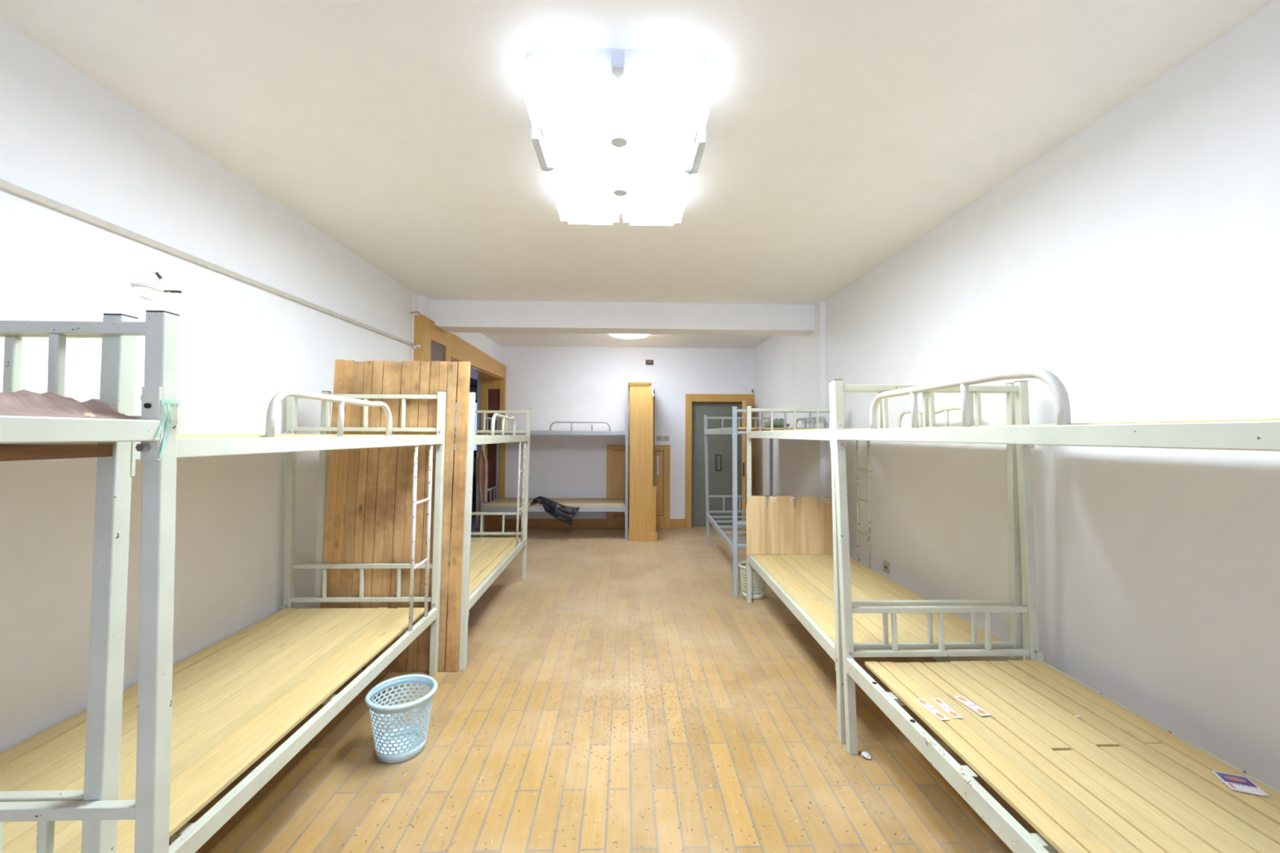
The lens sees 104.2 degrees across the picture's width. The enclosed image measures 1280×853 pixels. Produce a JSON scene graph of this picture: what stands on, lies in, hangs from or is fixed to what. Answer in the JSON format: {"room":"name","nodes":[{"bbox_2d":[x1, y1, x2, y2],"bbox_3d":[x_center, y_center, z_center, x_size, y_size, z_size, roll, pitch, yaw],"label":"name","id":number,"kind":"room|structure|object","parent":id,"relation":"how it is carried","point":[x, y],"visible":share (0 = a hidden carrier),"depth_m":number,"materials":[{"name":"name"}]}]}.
{"room":"dormitory","nodes":[
{"label":"dormitory","id":0,"kind":"room"},
{"bbox_2d":[0,17,501,753],"bbox_3d":[-2.215,0.079,2.978,0.365,2.815,9.480,0,-1,-2],"label":"wall","id":1,"kind":"structure","parent":0,"point":[66,139],"depth_m":2.17,"materials":[{"name":"white paint"}]},
{"bbox_2d":[129,271,182,293],"bbox_3d":[-2.063,-0.617,2.126,0.046,0.086,0.160,-1,-1,43],"label":"wires","id":2,"kind":"object","parent":1,"relation":"attached to","point":[137,284],"visible":1,"depth_m":2.12,"materials":[{"name":"white plastic"}]},
{"bbox_2d":[0,178,414,346],"bbox_3d":[-2.101,-0.798,1.539,0.022,0.114,6.570,0,-1,-2],"label":"pipe","id":3,"kind":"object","parent":1,"relation":"attached to","point":[4,185],"depth_m":2.18,"materials":[{"name":"beige plastic"}]},
{"bbox_2d":[417,295,453,333],"bbox_3d":[-2.141,-1.159,5.245,0.125,0.265,0.630,0,-1,-2],"label":"trim","id":4,"kind":"structure","parent":1,"relation":"attached to","point":[428,308],"depth_m":5.07,"materials":[{"name":"white paint"}]},
{"bbox_2d":[413,315,506,528],"bbox_3d":[-2.268,0.239,6.250,0.461,2.600,2.890,0,-1,-2],"label":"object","id":5,"kind":"structure","parent":1,"relation":"in","point":[437,344],"depth_m":6.92,"materials":[{"name":"brown wood"}]},
{"bbox_2d":[437,300,814,336],"bbox_3d":[-0.130,-1.146,5.292,3.897,0.270,0.290,0,-1,-2],"label":"beam","id":6,"kind":"structure","parent":1,"relation":"attached to","point":[453,316],"depth_m":5.15,"materials":[{"name":"white paint"}]},
{"bbox_2d":[451,373,477,504],"bbox_3d":[-4.571,0.130,6.822,4.450,2.815,7.100,0,-1,-2],"label":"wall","id":7,"kind":"structure","parent":0,"point":[473,382],"depth_m":10.22,"materials":[{"name":"paint"}]},
{"bbox_2d":[453,400,476,453],"bbox_3d":[-3.742,-0.004,10.259,1.900,1.080,0.060,0,-1,-2],"label":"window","id":8,"kind":"structure","parent":7,"relation":"in","point":[475,421],"depth_m":10.26,"materials":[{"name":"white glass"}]},
{"bbox_2d":[168,504,1039,852],"bbox_3d":[-2.280,1.567,4.263,8.900,0.120,12.500,0,-1,-2],"label":"floor","id":9,"kind":"structure","parent":0,"point":[329,788],"depth_m":2.31,"materials":[{"name":"brown wood"}]},
{"bbox_2d":[0,310,179,852],"bbox_3d":[-1.441,0.590,0.059,0.914,1.708,2.018,0,-1,-2],"label":"bunk bed","id":10,"kind":"object","parent":9,"relation":"on","point":[150,809],"visible":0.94,"depth_m":1.05,"materials":[{"name":"beige metal"}]},
{"bbox_2d":[0,389,133,419],"bbox_3d":[-1.431,-0.059,0.343,0.819,0.093,1.366,0,-1,-2],"label":"blanket","id":11,"kind":"object","parent":10,"relation":"on","point":[24,402],"visible":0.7,"depth_m":0.92,"materials":[{"name":"pink fabric"}]},
{"bbox_2d":[82,412,94,417],"bbox_3d":[-1.061,-0.020,0.956,0.015,0.015,0.022,0,-1,-2],"label":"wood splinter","id":12,"kind":"object","parent":11,"relation":"on","point":[86,414],"visible":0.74,"depth_m":0.95,"materials":[{"name":"beige wood"}]},
{"bbox_2d":[140,395,184,457],"bbox_3d":[-1.027,-0.001,1.064,0.052,0.129,0.063,0,-1,-2],"label":"ribbon","id":13,"kind":"object","parent":10,"relation":"attached to","point":[165,402],"visible":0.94,"depth_m":1.06,"materials":[{"name":"fabric"}]},
{"bbox_2d":[0,313,446,852],"bbox_3d":[-1.635,0.621,2.040,0.947,1.708,1.966,0,-1,-2],"label":"bunk bed","id":14,"kind":"object","parent":9,"relation":"on","point":[234,699],"visible":0.96,"depth_m":1.68,"materials":[{"name":"beige metal"}]},
{"bbox_2d":[320,359,471,672],"bbox_3d":[-1.500,0.541,3.039,0.900,1.895,0.015,0,-1,-2],"label":"panel","id":15,"kind":"object","parent":9,"relation":"on","point":[369,509],"visible":0.75,"depth_m":3.03,"materials":[{"name":"brown wood"}]},
{"bbox_2d":[364,674,437,763],"bbox_3d":[-1.092,1.342,2.284,0.302,0.271,0.302,0,-1,-2],"label":"basket","id":16,"kind":"object","parent":9,"relation":"on","point":[403,743],"visible":1,"depth_m":2.23,"materials":[{"name":"blue plastic"}]},
{"bbox_2d":[314,391,530,670],"bbox_3d":[-1.542,0.653,4.035,0.967,1.708,1.975,0,-1,-2],"label":"bunk bed","id":17,"kind":"object","parent":9,"relation":"on","point":[484,559],"visible":0.52,"depth_m":3.60,"materials":[{"name":"beige metal"}]},
{"bbox_2d":[475,434,488,502],"bbox_3d":[-2.146,0.570,6.763,0.154,0.926,0.075,1,-1,-18],"label":"fabric","id":18,"kind":"object","parent":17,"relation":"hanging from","point":[482,463],"visible":1,"depth_m":6.76,"materials":[{"name":"brown fabric"}]},
{"bbox_2d":[452,472,475,501],"bbox_3d":[-3.584,1.259,9.733,1.600,0.660,0.700,0,-1,-2],"label":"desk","id":19,"kind":"object","parent":9,"relation":"on","point":[473,496],"visible":0.02,"depth_m":9.94,"materials":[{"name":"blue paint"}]},
{"bbox_2d":[480,413,628,539],"bbox_3d":[-1.185,0.695,7.286,2.020,1.733,0.852,0,-1,-2],"label":"bunk bed","id":20,"kind":"object","parent":9,"relation":"on","point":[498,504],"visible":0.84,"depth_m":6.89,"materials":[{"name":"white metal"}]},
{"bbox_2d":[530,496,579,524],"bbox_3d":[-1.189,1.156,6.836,0.717,0.375,0.137,0,-1,13],"label":"plastic bag","id":21,"kind":"object","parent":20,"relation":"on","point":[562,513],"visible":1,"depth_m":6.80,"materials":[{"name":"black plastic"}]},
{"bbox_2d":[342,568,910,852],"bbox_3d":[-0.310,1.510,3.876,2.505,0.001,4.634,0,-1,-2],"label":"husk","id":22,"kind":"object","parent":9,"relation":"on","point":[382,847],"visible":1,"depth_m":2.45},
{"bbox_2d":[627,382,657,541],"bbox_3d":[0.026,0.482,7.245,0.403,2.170,0.984,0,-1,-2],"label":"cabinet","id":23,"kind":"object","parent":9,"relation":"on","point":[642,488],"visible":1,"depth_m":6.78,"materials":[{"name":"brown wood"}]},
{"bbox_2d":[315,559,1028,852],"bbox_3d":[0.080,1.512,3.865,2.790,0.001,4.778,0,-1,-2],"label":"crumbs","id":24,"kind":"object","parent":9,"relation":"on","point":[717,559],"visible":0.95,"depth_m":2.08,"materials":[{"name":"brown food"}]},
{"bbox_2d":[738,560,765,599],"bbox_3d":[1.018,1.381,4.477,0.262,0.284,0.262,0,-1,-2],"label":"basket","id":25,"kind":"object","parent":9,"relation":"on","point":[757,593],"visible":0.59,"depth_m":4.41,"materials":[{"name":"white plastic"}]},
{"bbox_2d":[704,405,831,595],"bbox_3d":[1.294,0.689,5.521,0.970,1.713,2.015,0,-1,-2],"label":"bunk bed","id":26,"kind":"object","parent":9,"relation":"on","point":[735,430],"visible":0.6,"depth_m":4.95,"materials":[{"name":"white metal"}]},
{"bbox_2d":[763,418,790,427],"bbox_3d":[1.345,-0.035,4.941,0.232,0.096,0.335,0,-1,-2],"label":"crumpled cloth","id":27,"kind":"object","parent":26,"relation":"on","point":[777,423],"visible":0.69,"depth_m":4.85,"materials":[{"name":"green fabric"}]},
{"bbox_2d":[861,751,871,759],"bbox_3d":[1.019,1.481,2.244,0.038,0.021,0.043,0,-1,-2],"label":"crumpled paper","id":28,"kind":"object","parent":9,"relation":"on","point":[865,754],"visible":1,"depth_m":2.23,"materials":[{"name":"white paper"}]},
{"bbox_2d":[746,382,1022,743],"bbox_3d":[1.346,0.657,3.366,0.933,1.708,2.003,0,-1,-2],"label":"bunk bed","id":29,"kind":"object","parent":9,"relation":"on","point":[807,584],"visible":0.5,"depth_m":2.65,"materials":[{"name":"beige metal"}]},
{"bbox_2d":[746,496,833,554],"bbox_3d":[1.299,0.846,4.267,0.783,0.495,0.028,0,-1,-2],"label":"wood panel","id":30,"kind":"object","parent":29,"relation":"on","point":[780,527],"visible":0.94,"depth_m":4.27,"materials":[{"name":"brown wood"}]},
{"bbox_2d":[831,368,1279,852],"bbox_3d":[1.400,0.624,1.322,0.971,1.708,2.003,0,-1,-2],"label":"bunk bed","id":31,"kind":"object","parent":9,"relation":"on","point":[1110,778],"visible":1,"depth_m":1.58,"materials":[{"name":"beige metal"}]},
{"bbox_2d":[914,698,949,719],"bbox_3d":[1.090,1.057,1.863,0.036,0.001,0.143,0,-1,-7],"label":"paper slip","id":32,"kind":"object","parent":31,"relation":"on","point":[934,711],"visible":1,"depth_m":1.86,"materials":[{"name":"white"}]},
{"bbox_2d":[918,699,926,704],"bbox_3d":[1.085,1.057,1.910,0.022,0.001,0.034,0,-1,-6],"label":"print","id":33,"kind":"object","parent":32,"relation":"on","point":[922,701],"depth_m":1.91},
{"bbox_2d":[935,712,944,718],"bbox_3d":[1.095,1.056,1.817,0.022,0.001,0.037,0,-1,-7],"label":"print","id":34,"kind":"object","parent":32,"relation":"on","point":[939,715],"depth_m":1.82},
{"bbox_2d":[930,697,963,718],"bbox_3d":[1.151,1.057,1.872,0.036,0.001,0.135,0,-1,-2],"label":"paper slip","id":35,"kind":"object","parent":31,"relation":"on","point":[940,703],"visible":1,"depth_m":1.87,"materials":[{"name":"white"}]},
{"bbox_2d":[934,698,942,703],"bbox_3d":[1.149,1.057,1.916,0.022,0.001,0.032,0,-1,-2],"label":"print","id":36,"kind":"object","parent":35,"relation":"on","point":[936,700],"depth_m":1.92},
{"bbox_2d":[950,711,957,716],"bbox_3d":[1.152,1.056,1.828,0.022,0.001,0.035,0,-1,-2],"label":"print","id":37,"kind":"object","parent":35,"relation":"on","point":[953,713],"depth_m":1.83},
{"bbox_2d":[953,695,991,715],"bbox_3d":[1.258,1.058,1.889,0.041,0.001,0.136,0,-1,-8],"label":"paper slip","id":38,"kind":"object","parent":31,"relation":"on","point":[979,710],"visible":1,"depth_m":1.88,"materials":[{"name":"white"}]},
{"bbox_2d":[957,697,966,701],"bbox_3d":[1.252,1.058,1.933,0.025,0.001,0.032,0,-1,-8],"label":"print","id":39,"kind":"object","parent":38,"relation":"on","point":[960,698],"depth_m":1.93},
{"bbox_2d":[977,709,985,714],"bbox_3d":[1.265,1.057,1.845,0.025,0.001,0.035,0,-1,-8],"label":"print","id":40,"kind":"object","parent":38,"relation":"on","point":[980,711],"depth_m":1.85},
{"bbox_2d":[1210,770,1270,797],"bbox_3d":[1.770,1.054,1.470,0.080,0.002,0.088,0,-1,21],"label":"printed card","id":41,"kind":"object","parent":31,"relation":"on","point":[1237,783],"visible":1,"depth_m":1.47,"materials":[{"name":"white paper"}]},
{"bbox_2d":[1214,771,1257,787],"bbox_3d":[1.778,1.053,1.486,0.070,0.001,0.046,0,-1,21],"label":"picture","id":42,"kind":"object","parent":41,"relation":"on","point":[1228,779],"depth_m":1.48},
{"bbox_2d":[475,346,754,527],"bbox_3d":[-0.229,0.168,7.875,4.610,2.815,0.200,0,-1,-2],"label":"wall","id":43,"kind":"structure","parent":0,"point":[557,384],"depth_m":7.77,"materials":[{"name":"white paint"}]},
{"bbox_2d":[504,519,684,528],"bbox_3d":[-0.692,1.504,7.731,2.790,0.135,0.018,0,-1,-2],"label":"baseboard","id":44,"kind":"structure","parent":43,"relation":"attached to","point":[508,523],"depth_m":7.71,"materials":[{"name":"brown wood"}]},
{"bbox_2d":[606,444,670,528],"bbox_3d":[-0.027,0.930,7.753,0.989,1.290,0.030,0,-1,-2],"label":"access door","id":45,"kind":"structure","parent":43,"relation":"in","point":[615,476],"depth_m":7.75,"materials":[{"name":"brown wood"}]},
{"bbox_2d":[657,455,658,475],"bbox_3d":[0.277,0.606,7.761,0.030,0.300,0.006,0,-1,-2],"label":"door handle","id":46,"kind":"object","parent":45,"relation":"attached to","point":[657,455],"visible":1,"depth_m":7.76,"materials":[{"name":"silver metal"}]},
{"bbox_2d":[645,360,653,364],"bbox_3d":[0.150,-1.004,7.791,0.124,0.080,0.026,0,-1,-2],"label":"junction box","id":47,"kind":"object","parent":43,"relation":"attached to","point":[647,362],"visible":1,"depth_m":7.79,"materials":[{"name":"beige plastic"}]},
{"bbox_2d":[656,435,669,440],"bbox_3d":[0.359,0.187,7.784,0.200,0.080,0.014,0,-1,-2],"label":"switch plate","id":48,"kind":"object","parent":43,"relation":"attached to","point":[658,437],"visible":1,"depth_m":7.78,"materials":[{"name":"beige plastic"}]},
{"bbox_2d":[684,393,754,528],"bbox_3d":[1.247,0.538,7.851,1.081,2.090,0.140,0,-1,-2],"label":"door","id":49,"kind":"structure","parent":43,"relation":"in","point":[719,446],"depth_m":7.87,"materials":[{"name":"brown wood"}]},
{"bbox_2d":[742,400,751,534],"bbox_3d":[1.603,0.596,7.484,0.050,1.945,0.616,0,-1,20],"label":"door","id":50,"kind":"structure","parent":49,"relation":"attached to","point":[744,402],"depth_m":7.20,"materials":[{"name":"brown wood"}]},
{"bbox_2d":[0,0,1274,348],"bbox_3d":[-2.265,-1.367,4.310,8.900,0.120,12.500,0,-1,-2],"label":"ceiling","id":51,"kind":"structure","parent":0,"point":[840,134],"depth_m":2.09,"materials":[{"name":"paint"}]},
{"bbox_2d":[518,45,715,225],"bbox_3d":[-0.094,-1.260,2.341,0.740,0.135,1.255,0,-1,-2],"label":"ceiling lamp","id":52,"kind":"object","parent":51,"relation":"attached to","point":[620,126],"visible":1,"depth_m":2.03,"materials":[{"name":"white frosted acrylic"},{"name":"white painted metal"},{"name":"pale metal"}]},
{"bbox_2d":[609,333,648,338],"bbox_3d":[-0.136,-1.211,6.439,0.600,0.102,0.600,0,-1,-2],"label":"ceiling lamp","id":53,"kind":"object","parent":51,"relation":"attached to","point":[617,335],"visible":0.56,"depth_m":6.42,"materials":[{"name":"white plastic"}]},
{"bbox_2d":[754,0,1279,790],"bbox_3d":[2.023,0.105,3.248,0.200,2.815,9.780,0,-1,-2],"label":"wall","id":54,"kind":"structure","parent":0,"point":[1135,262],"depth_m":2.03,"materials":[{"name":"white paint"}]},
{"bbox_2d":[801,300,825,507],"bbox_3d":[1.839,0.137,5.288,0.053,2.815,0.530,0,-1,-2],"label":"pillar","id":55,"kind":"structure","parent":54,"relation":"attached to","point":[813,344],"depth_m":5.17,"materials":[{"name":"white paint"}]},
{"bbox_2d":[883,560,889,574],"bbox_3d":[1.896,1.081,3.829,0.012,0.090,0.086,0,-1,-2],"label":"wall socket","id":56,"kind":"object","parent":54,"relation":"attached to","point":[886,564],"visible":1,"depth_m":3.82,"materials":[{"name":"beige plastic"}]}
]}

